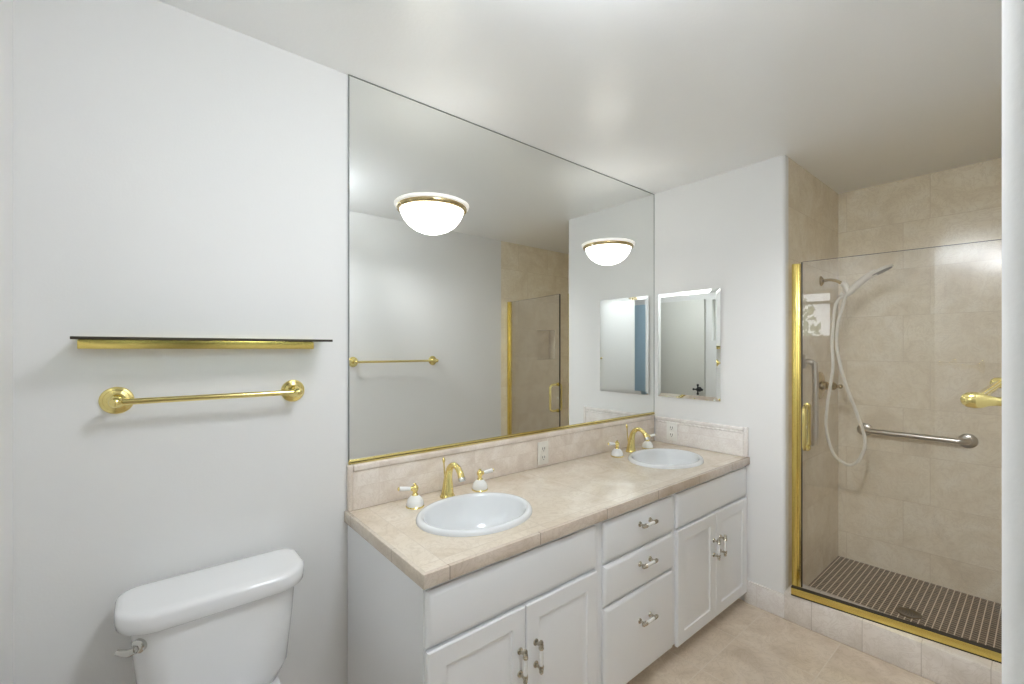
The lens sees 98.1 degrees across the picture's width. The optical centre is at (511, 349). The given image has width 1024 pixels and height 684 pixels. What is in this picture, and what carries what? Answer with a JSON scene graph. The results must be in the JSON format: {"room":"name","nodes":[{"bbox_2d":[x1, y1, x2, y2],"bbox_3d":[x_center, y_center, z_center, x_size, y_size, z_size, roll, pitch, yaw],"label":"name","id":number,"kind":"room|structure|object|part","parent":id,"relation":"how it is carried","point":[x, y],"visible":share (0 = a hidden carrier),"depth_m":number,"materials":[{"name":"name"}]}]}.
{"room":"bathroom","nodes":[
{"label":"bathroom","id":0,"kind":"room"},
{"bbox_2d":[0,0,12,683],"bbox_3d":[-0.286,0.196,-0.146,0.120,2.440,3.200,0,0,-40],"label":"wall","id":1,"kind":"structure","parent":0,"point":[6,6],"depth_m":1.07,"materials":[{"name":"white paint"}]},
{"bbox_2d":[13,0,351,683],"bbox_3d":[-0.247,0.196,2.042,2.974,2.440,0.120,0,0,-40],"label":"wall","id":2,"kind":"structure","parent":0,"point":[178,173],"depth_m":1.32,"materials":[{"name":"white paint"}]},
{"bbox_2d":[70,336,332,348],"bbox_3d":[-0.888,-0.017,1.346,0.630,0.033,0.132,0,0,-40],"label":"glass shelf","id":3,"kind":"object","parent":2,"relation":"attached to","point":[83,342],"visible":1,"depth_m":1.31,"materials":[{"name":"gold metal"}]},
{"bbox_3d":[-0.888,-0.028,1.346,0.630,0.005,0.126,0,0,-40],"label":"glass pane","id":4,"kind":"part","parent":3,"relation":"part of","materials":[{"name":"clear glass"}]},
{"bbox_3d":[-0.932,-0.017,1.379,0.596,0.033,0.025,0,0,-40],"label":"brass rail","id":5,"kind":"part","parent":3,"relation":"part of","materials":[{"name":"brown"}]},
{"bbox_2d":[98,380,304,413],"bbox_3d":[-0.907,0.144,1.360,0.531,0.076,0.088,0,0,-40],"label":"towel bar","id":6,"kind":"object","parent":2,"relation":"attached to","point":[114,400],"visible":1,"depth_m":1.27,"materials":[{"name":"gold metal"}]},
{"bbox_3d":[-1.075,0.144,1.206,0.031,0.031,0.066,0,0,-40],"label":"post","id":7,"kind":"part","parent":6,"relation":"part of","materials":[{"name":"gold metal"}]},
{"bbox_3d":[-0.725,0.144,1.497,0.031,0.031,0.066,0,0,-40],"label":"post","id":8,"kind":"part","parent":6,"relation":"part of","materials":[{"name":"gold metal"}]},
{"bbox_2d":[347,415,654,510],"bbox_3d":[0.160,0.516,2.284,1.999,0.170,0.025,0,0,-40],"label":"backsplash","id":9,"kind":"structure","parent":2,"relation":"attached to","point":[371,483],"depth_m":2.01,"materials":[{"name":"stone"}]},
{"bbox_3d":[-0.603,0.516,1.653,0.018,0.170,0.023,0,0,-40],"label":"trim","id":10,"kind":"part","parent":9,"relation":"part of","materials":[{"name":"stone"}]},
{"bbox_2d":[538,441,547,464],"bbox_3d":[0.159,0.529,2.261,0.072,0.116,0.008,0,0,-40],"label":"wall outlet","id":11,"kind":"object","parent":9,"relation":"attached to","point":[542,446],"visible":1,"depth_m":2.26,"materials":[{"name":"white plastic"}]},
{"bbox_2d":[541,445,545,451],"bbox_3d":[0.161,0.507,2.259,0.034,0.032,0.002,0,0,-40],"label":"receptacle","id":12,"kind":"object","parent":11,"relation":"attached to","point":[543,447],"depth_m":2.26,"materials":[{"name":"white plastic"}]},
{"bbox_2d":[541,454,545,460],"bbox_3d":[0.161,0.551,2.259,0.034,0.032,0.002,0,0,-40],"label":"receptacle","id":13,"kind":"object","parent":11,"relation":"attached to","point":[543,456],"depth_m":2.26,"materials":[{"name":"white plastic"}]},
{"bbox_2d":[348,74,654,464],"bbox_3d":[0.166,-0.297,2.297,2.013,1.454,0.012,0,0,-40],"label":"wall mirror","id":14,"kind":"object","parent":2,"relation":"attached to","point":[507,322],"visible":1,"depth_m":2.05,"materials":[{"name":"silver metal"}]},
{"bbox_2d":[398,192,468,233],"bbox_3d":[-0.288,-0.549,1.820,0.312,0.124,0.153,0,0,-40],"label":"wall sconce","id":15,"kind":"object","parent":14,"relation":"attached to","point":[431,212],"visible":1,"depth_m":1.78,"materials":[{"name":"white glass"}]},
{"bbox_3d":[-0.295,-0.539,1.828,0.268,0.104,0.132,0,0,-40],"label":"lamp shade","id":16,"kind":"part","parent":15,"relation":"part of","materials":[{"name":"white glass"}]},
{"bbox_2d":[591,238,634,264],"bbox_3d":[0.619,-0.560,2.571,0.312,0.124,0.153,0,0,-40],"label":"wall sconce","id":17,"kind":"object","parent":14,"relation":"attached to","point":[611,251],"visible":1,"depth_m":2.53,"materials":[{"name":"white glass"}]},
{"bbox_3d":[0.612,-0.550,2.580,0.268,0.104,0.132,0,0,-40],"label":"lamp shade","id":18,"kind":"part","parent":17,"relation":"part of","materials":[{"name":"white glass"}]},
{"bbox_2d":[158,0,1001,193],"bbox_3d":[1.268,-1.074,1.103,4.109,0.100,3.540,0,0,-40],"label":"ceiling","id":19,"kind":"structure","parent":0,"point":[652,96],"depth_m":1.65,"materials":[{"name":"white paint"}]},
{"bbox_2d":[653,155,837,600],"bbox_3d":[1.547,0.196,3.019,1.035,2.440,0.905,0,0,-40],"label":"wall","id":20,"kind":"structure","parent":0,"point":[728,231],"depth_m":2.53,"materials":[{"name":"white paint"}]},
{"bbox_2d":[658,288,720,400],"bbox_3d":[1.088,-0.025,2.751,0.013,0.662,0.408,0,0,-40],"label":"medicine cabinet","id":21,"kind":"object","parent":20,"relation":"attached to","point":[689,322],"visible":1,"depth_m":2.73,"materials":[{"name":"silver metal"}]},
{"bbox_2d":[745,580,783,617],"bbox_3d":[1.368,1.352,2.413,0.014,0.127,0.200,0,0,-40],"label":"baseboard","id":22,"kind":"structure","parent":20,"relation":"attached to","point":[767,599],"depth_m":2.40,"materials":[{"name":"tile"}]},
{"bbox_2d":[803,354,818,445],"bbox_3d":[1.680,0.301,2.494,0.080,0.540,0.072,0,0,-40],"label":"grab bar","id":23,"kind":"object","parent":20,"relation":"attached to","point":[815,366],"visible":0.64,"depth_m":2.47,"materials":[{"name":"silver metal"}]},
{"bbox_2d":[819,372,842,398],"bbox_3d":[1.913,0.221,2.660,0.164,0.164,0.114,0,0,-40],"label":"shower valve","id":24,"kind":"object","parent":20,"relation":"attached to","point":[823,385],"visible":0.85,"depth_m":2.67,"materials":[{"name":"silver metal"}]},
{"bbox_3d":[1.918,0.221,2.653,0.048,0.048,0.096,0,0,-40],"label":"knob","id":25,"kind":"part","parent":24,"relation":"part of","materials":[{"name":"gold metal"}]},
{"bbox_2d":[819,264,892,465],"bbox_3d":[1.992,0.106,2.579,0.077,1.153,0.340,0,0,-40],"label":"shower","id":26,"kind":"object","parent":20,"relation":"attached to","point":[848,290],"visible":1,"depth_m":2.62,"materials":[{"name":"cream white plastic"},{"name":"brushed nickel"}]},
{"bbox_3d":[1.921,-0.410,2.665,0.060,0.069,0.117,0,0,-40],"label":"shower arm","id":27,"kind":"part","parent":26,"relation":"part of","materials":[{"name":"silver metal"}]},
{"bbox_2d":[626,598,937,683],"bbox_3d":[0.846,1.466,0.740,2.994,0.100,3.520,0,0,-40],"label":"floor","id":28,"kind":"structure","parent":0,"point":[745,643],"depth_m":2.03,"materials":[{"name":"tile"}]},
{"bbox_2d":[114,548,303,683],"bbox_3d":[-0.701,1.042,1.109,0.454,0.748,0.705,0,0,-40],"label":"toilet","id":29,"kind":"object","parent":28,"relation":"on","point":[229,622],"visible":1,"depth_m":1.23,"materials":[{"name":"white ceramic"}]},
{"bbox_3d":[-0.958,0.756,1.119,0.052,0.034,0.044,0,0,-1],"label":"flush lever","id":30,"kind":"part","parent":29,"relation":"part of","materials":[{"name":"silver metal"}]},
{"bbox_3d":[-0.856,0.693,1.296,0.454,0.050,0.218,0,0,-40],"label":"tank lid","id":31,"kind":"part","parent":29,"relation":"part of","materials":[{"name":"white ceramic"}]},
{"bbox_3d":[-0.858,0.864,1.301,0.400,0.293,0.194,0,0,-40],"label":"tank","id":32,"kind":"part","parent":29,"relation":"part of","materials":[{"name":"white ceramic"}]},
{"bbox_2d":[348,523,596,683],"bbox_3d":[-0.128,1.029,1.646,0.733,0.773,0.634,0,0,-40],"label":"base cabinet","id":33,"kind":"object","parent":28,"relation":"on","point":[529,616],"visible":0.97,"depth_m":1.41,"materials":[{"name":"white paint"}]},
{"bbox_3d":[-0.097,1.086,1.317,0.352,0.527,0.017,0,0,-40],"label":"cabinet door","id":34,"kind":"part","parent":33,"relation":"part of","materials":[{"name":"white paint"}]},
{"bbox_3d":[0.040,0.736,1.430,0.706,0.154,0.017,0,0,-40],"label":"false drawer","id":35,"kind":"part","parent":33,"relation":"part of","materials":[{"name":"white paint"}]},
{"bbox_3d":[0.036,0.992,1.394,0.022,0.110,0.036,0,0,-40],"label":"door pull","id":36,"kind":"part","parent":33,"relation":"part of","materials":[{"name":"silver metal"}]},
{"bbox_3d":[0.088,0.992,1.437,0.022,0.110,0.036,0,0,-40],"label":"door pull","id":37,"kind":"part","parent":33,"relation":"part of","materials":[{"name":"silver metal"}]},
{"bbox_2d":[344,440,749,589],"bbox_3d":[0.351,0.622,2.063,2.026,0.040,0.609,0,0,-40],"label":"countertop","id":38,"kind":"structure","parent":33,"relation":"on","point":[566,497],"depth_m":1.70,"materials":[{"name":"stone"}]},
{"bbox_2d":[397,457,493,509],"bbox_3d":[-0.236,0.524,1.781,0.442,0.157,0.158,0,0,-40],"label":"faucet","id":39,"kind":"object","parent":38,"relation":"on","point":[415,501],"visible":0.98,"depth_m":1.79,"materials":[{"name":"gold metal"}]},
{"bbox_3d":[-0.405,0.528,1.683,0.044,0.021,0.018,0,0,-28],"label":"lever","id":40,"kind":"part","parent":39,"relation":"part of","materials":[{"name":"white ceramic"}]},
{"bbox_3d":[-0.371,0.577,1.702,0.067,0.041,0.067,0,0,-40],"label":"handle","id":41,"kind":"part","parent":39,"relation":"part of","materials":[{"name":"white ceramic"}]},
{"bbox_3d":[-0.281,0.499,1.834,0.012,0.108,0.018,0,0,-25],"label":"lift rod","id":42,"kind":"part","parent":39,"relation":"part of","materials":[{"name":"gold metal"}]},
{"bbox_3d":[-0.236,0.527,1.781,0.062,0.150,0.148,0,0,-40],"label":"spout","id":43,"kind":"part","parent":39,"relation":"part of","materials":[{"name":"gold metal"}]},
{"bbox_3d":[-0.138,0.577,1.906,0.067,0.041,0.067,0,0,-40],"label":"handle","id":44,"kind":"part","parent":39,"relation":"part of","materials":[{"name":"white ceramic"}]},
{"bbox_3d":[-0.103,0.528,1.924,0.044,0.021,0.018,0,0,-29],"label":"lever","id":45,"kind":"part","parent":39,"relation":"part of","materials":[{"name":"white ceramic"}]},
{"bbox_2d":[416,492,531,536],"bbox_3d":[-0.132,0.664,1.625,0.444,0.158,0.370,0,0,-40],"label":"sink","id":46,"kind":"object","parent":38,"relation":"in","point":[484,513],"visible":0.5,"depth_m":1.74,"materials":[{"name":"white porcelain"}]},
{"bbox_2d":[608,424,655,457],"bbox_3d":[0.727,0.524,2.579,0.442,0.157,0.158,0,0,-40],"label":"faucet","id":47,"kind":"object","parent":38,"relation":"on","point":[616,452],"visible":0.98,"depth_m":2.59,"materials":[{"name":"gold metal"}]},
{"bbox_3d":[0.591,0.577,2.499,0.067,0.041,0.067,0,0,-40],"label":"handle","id":48,"kind":"part","parent":47,"relation":"part of","materials":[{"name":"white ceramic"}]},
{"bbox_3d":[0.727,0.527,2.579,0.062,0.150,0.148,0,0,-40],"label":"spout","id":49,"kind":"part","parent":47,"relation":"part of","materials":[{"name":"gold metal"}]},
{"bbox_3d":[0.825,0.577,2.703,0.067,0.041,0.067,0,0,-40],"label":"handle","id":50,"kind":"part","parent":47,"relation":"part of","materials":[{"name":"white ceramic"}]},
{"bbox_2d":[628,448,703,468],"bbox_3d":[0.838,0.664,2.429,0.444,0.158,0.370,0,0,-40],"label":"sink","id":51,"kind":"object","parent":38,"relation":"in","point":[659,458],"visible":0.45,"depth_m":2.55,"materials":[{"name":"white ceramic"}]},
{"bbox_2d":[655,416,748,456],"bbox_3d":[1.127,0.517,2.693,0.024,0.168,0.578,0,0,-40],"label":"side splash","id":52,"kind":"object","parent":38,"relation":"on","point":[728,439],"visible":1,"depth_m":2.64,"materials":[{"name":"stone"}]},
{"bbox_2d":[667,421,676,440],"bbox_3d":[1.011,0.520,2.812,0.008,0.116,0.072,0,0,-40],"label":"wall outlet","id":53,"kind":"object","parent":52,"relation":"attached to","point":[671,426],"visible":1,"depth_m":2.81,"materials":[{"name":"white plastic"}]},
{"bbox_3d":[1.306,0.517,2.480,0.022,0.168,0.022,0,0,-40],"label":"trim","id":54,"kind":"part","parent":52,"relation":"part of","materials":[{"name":"stone"}]},
{"bbox_3d":[0.176,1.086,1.543,0.352,0.527,0.017,0,0,-40],"label":"cabinet door","id":55,"kind":"part","parent":33,"relation":"part of","materials":[{"name":"white paint"}]},
{"bbox_2d":[597,494,672,683],"bbox_3d":[0.356,1.029,2.047,0.524,0.773,0.634,0,0,-40],"label":"base cabinet","id":56,"kind":"object","parent":28,"relation":"on","point":[635,546],"visible":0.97,"depth_m":1.79,"materials":[{"name":"white paint"}]},
{"bbox_3d":[0.532,1.162,1.838,0.484,0.348,0.017,0,0,-40],"label":"drawer","id":57,"kind":"part","parent":56,"relation":"part of","materials":[{"name":"white paint"}]},
{"bbox_3d":[0.532,0.901,1.838,0.484,0.154,0.017,0,0,-40],"label":"drawer","id":58,"kind":"part","parent":56,"relation":"part of","materials":[{"name":"white paint"}]},
{"bbox_3d":[0.532,0.736,1.838,0.484,0.154,0.017,0,0,-40],"label":"drawer","id":59,"kind":"part","parent":56,"relation":"part of","materials":[{"name":"white paint"}]},
{"bbox_3d":[0.562,1.113,1.829,0.110,0.022,0.036,0,0,-40],"label":"drawer pull","id":60,"kind":"part","parent":56,"relation":"part of","materials":[{"name":"silver metal"}]},
{"bbox_3d":[0.562,0.880,1.829,0.110,0.022,0.036,0,0,-40],"label":"drawer pull","id":61,"kind":"part","parent":56,"relation":"part of","materials":[{"name":"silver metal"}]},
{"bbox_3d":[0.562,0.717,1.829,0.110,0.022,0.036,0,0,-40],"label":"drawer pull","id":62,"kind":"part","parent":56,"relation":"part of","materials":[{"name":"silver metal"}]},
{"bbox_2d":[673,466,746,646],"bbox_3d":[0.847,1.029,2.454,0.749,0.773,0.634,0,0,-40],"label":"base cabinet","id":63,"kind":"object","parent":28,"relation":"on","point":[710,516],"visible":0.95,"depth_m":2.19,"materials":[{"name":"white paint"}]},
{"bbox_3d":[0.883,1.086,2.128,0.360,0.527,0.017,0,0,-40],"label":"cabinet door","id":64,"kind":"part","parent":63,"relation":"part of","materials":[{"name":"white paint"}]},
{"bbox_3d":[1.022,0.736,2.244,0.722,0.154,0.017,0,0,-40],"label":"false drawer","id":65,"kind":"part","parent":63,"relation":"part of","materials":[{"name":"white paint"}]},
{"bbox_3d":[1.018,0.992,2.208,0.022,0.110,0.036,0,0,-40],"label":"door pull","id":66,"kind":"part","parent":63,"relation":"part of","materials":[{"name":"silver metal"}]},
{"bbox_3d":[1.071,0.992,2.251,0.022,0.110,0.036,0,0,-40],"label":"door pull","id":67,"kind":"part","parent":63,"relation":"part of","materials":[{"name":"silver metal"}]},
{"bbox_3d":[1.162,1.086,2.360,0.360,0.527,0.017,0,0,-40],"label":"cabinet door","id":68,"kind":"part","parent":63,"relation":"part of","materials":[{"name":"white paint"}]},
{"bbox_2d":[784,584,1001,683],"bbox_3d":[1.763,1.342,2.049,0.160,0.148,0.865,0,0,-40],"label":"curb","id":69,"kind":"object","parent":28,"relation":"on","point":[938,663],"visible":0.77,"depth_m":1.99,"materials":[{"name":"tile"}]},
{"bbox_2d":[808,556,1001,649],"bbox_3d":[2.129,1.416,2.352,0.790,0.100,0.865,0,0,-40],"label":"floor","id":70,"kind":"structure","parent":0,"point":[976,619],"depth_m":2.43,"materials":[{"name":"brown tile"}]},
{"bbox_2d":[896,607,921,618],"bbox_3d":[2.051,1.364,2.297,0.104,0.004,0.104,0,0,-40],"label":"shower drain","id":71,"kind":"object","parent":70,"relation":"on","point":[906,612],"visible":1,"depth_m":2.29,"materials":[{"name":"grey metal"}]},
{"bbox_2d":[838,158,1001,603],"bbox_3d":[2.506,0.196,2.594,0.100,2.440,0.997,0,0,-40],"label":"wall","id":72,"kind":"structure","parent":0,"point":[923,333],"depth_m":2.62,"materials":[{"name":"tile"}]},
{"bbox_2d":[857,423,977,447],"bbox_3d":[2.365,0.511,2.629,0.072,0.080,0.540,0,0,-40],"label":"grab bar","id":73,"kind":"object","parent":72,"relation":"attached to","point":[965,440],"visible":0.87,"depth_m":2.55,"materials":[{"name":"silver metal"}]},
{"bbox_2d":[1002,0,1023,683],"bbox_3d":[1.192,0.196,0.936,2.181,2.440,0.120,0,0,-40],"label":"wall","id":74,"kind":"structure","parent":0,"point":[1012,10],"depth_m":0.29,"materials":[{"name":"white paint"}]},
{"bbox_2d":[791,264,1001,663],"bbox_3d":[1.745,0.409,2.025,0.120,1.718,0.852,0,0,-41],"label":"shower door frame","id":75,"kind":"object","parent":74,"relation":"attached to","point":[978,649],"visible":0.94,"depth_m":2.29,"materials":[{"name":"gold metal"}]},
{"bbox_3d":[1.510,0.408,2.360,0.040,1.717,0.037,0,0,-40],"label":"strike post","id":76,"kind":"part","parent":75,"relation":"part of","materials":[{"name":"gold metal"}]},
{"bbox_3d":[1.752,1.246,2.017,0.833,0.036,0.026,0,0,43],"label":"threshold rail","id":77,"kind":"part","parent":75,"relation":"part of","materials":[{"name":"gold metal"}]},
{"bbox_2d":[801,239,1001,586],"bbox_3d":[1.775,0.388,2.015,0.784,1.675,0.128,0,0,38],"label":"shower door","id":78,"kind":"structure","parent":75,"relation":"attached to","point":[806,409],"depth_m":2.27,"materials":[{"name":"clear glass"}]},
{"bbox_3d":[1.483,0.394,2.239,0.030,0.243,0.129,0,0,43],"label":"pull handle","id":79,"kind":"part","parent":78,"relation":"part of","materials":[{"name":"gold metal"}]},
{"bbox_2d":[960,377,1001,407],"bbox_3d":[1.141,0.096,1.029,0.746,0.076,0.088,0,0,-40],"label":"towel bar","id":80,"kind":"object","parent":74,"relation":"attached to","point":[981,399],"visible":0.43,"depth_m":0.83,"materials":[{"name":"gold metal"}]},
{"bbox_3d":[0.876,0.096,0.824,0.031,0.031,0.066,0,0,-40],"label":"post","id":81,"kind":"part","parent":80,"relation":"part of","materials":[{"name":"gold metal"}]},
{"bbox_3d":[1.392,0.096,1.251,0.031,0.031,0.066,0,0,-40],"label":"post","id":82,"kind":"part","parent":80,"relation":"part of","materials":[{"name":"gold metal"}]}
]}

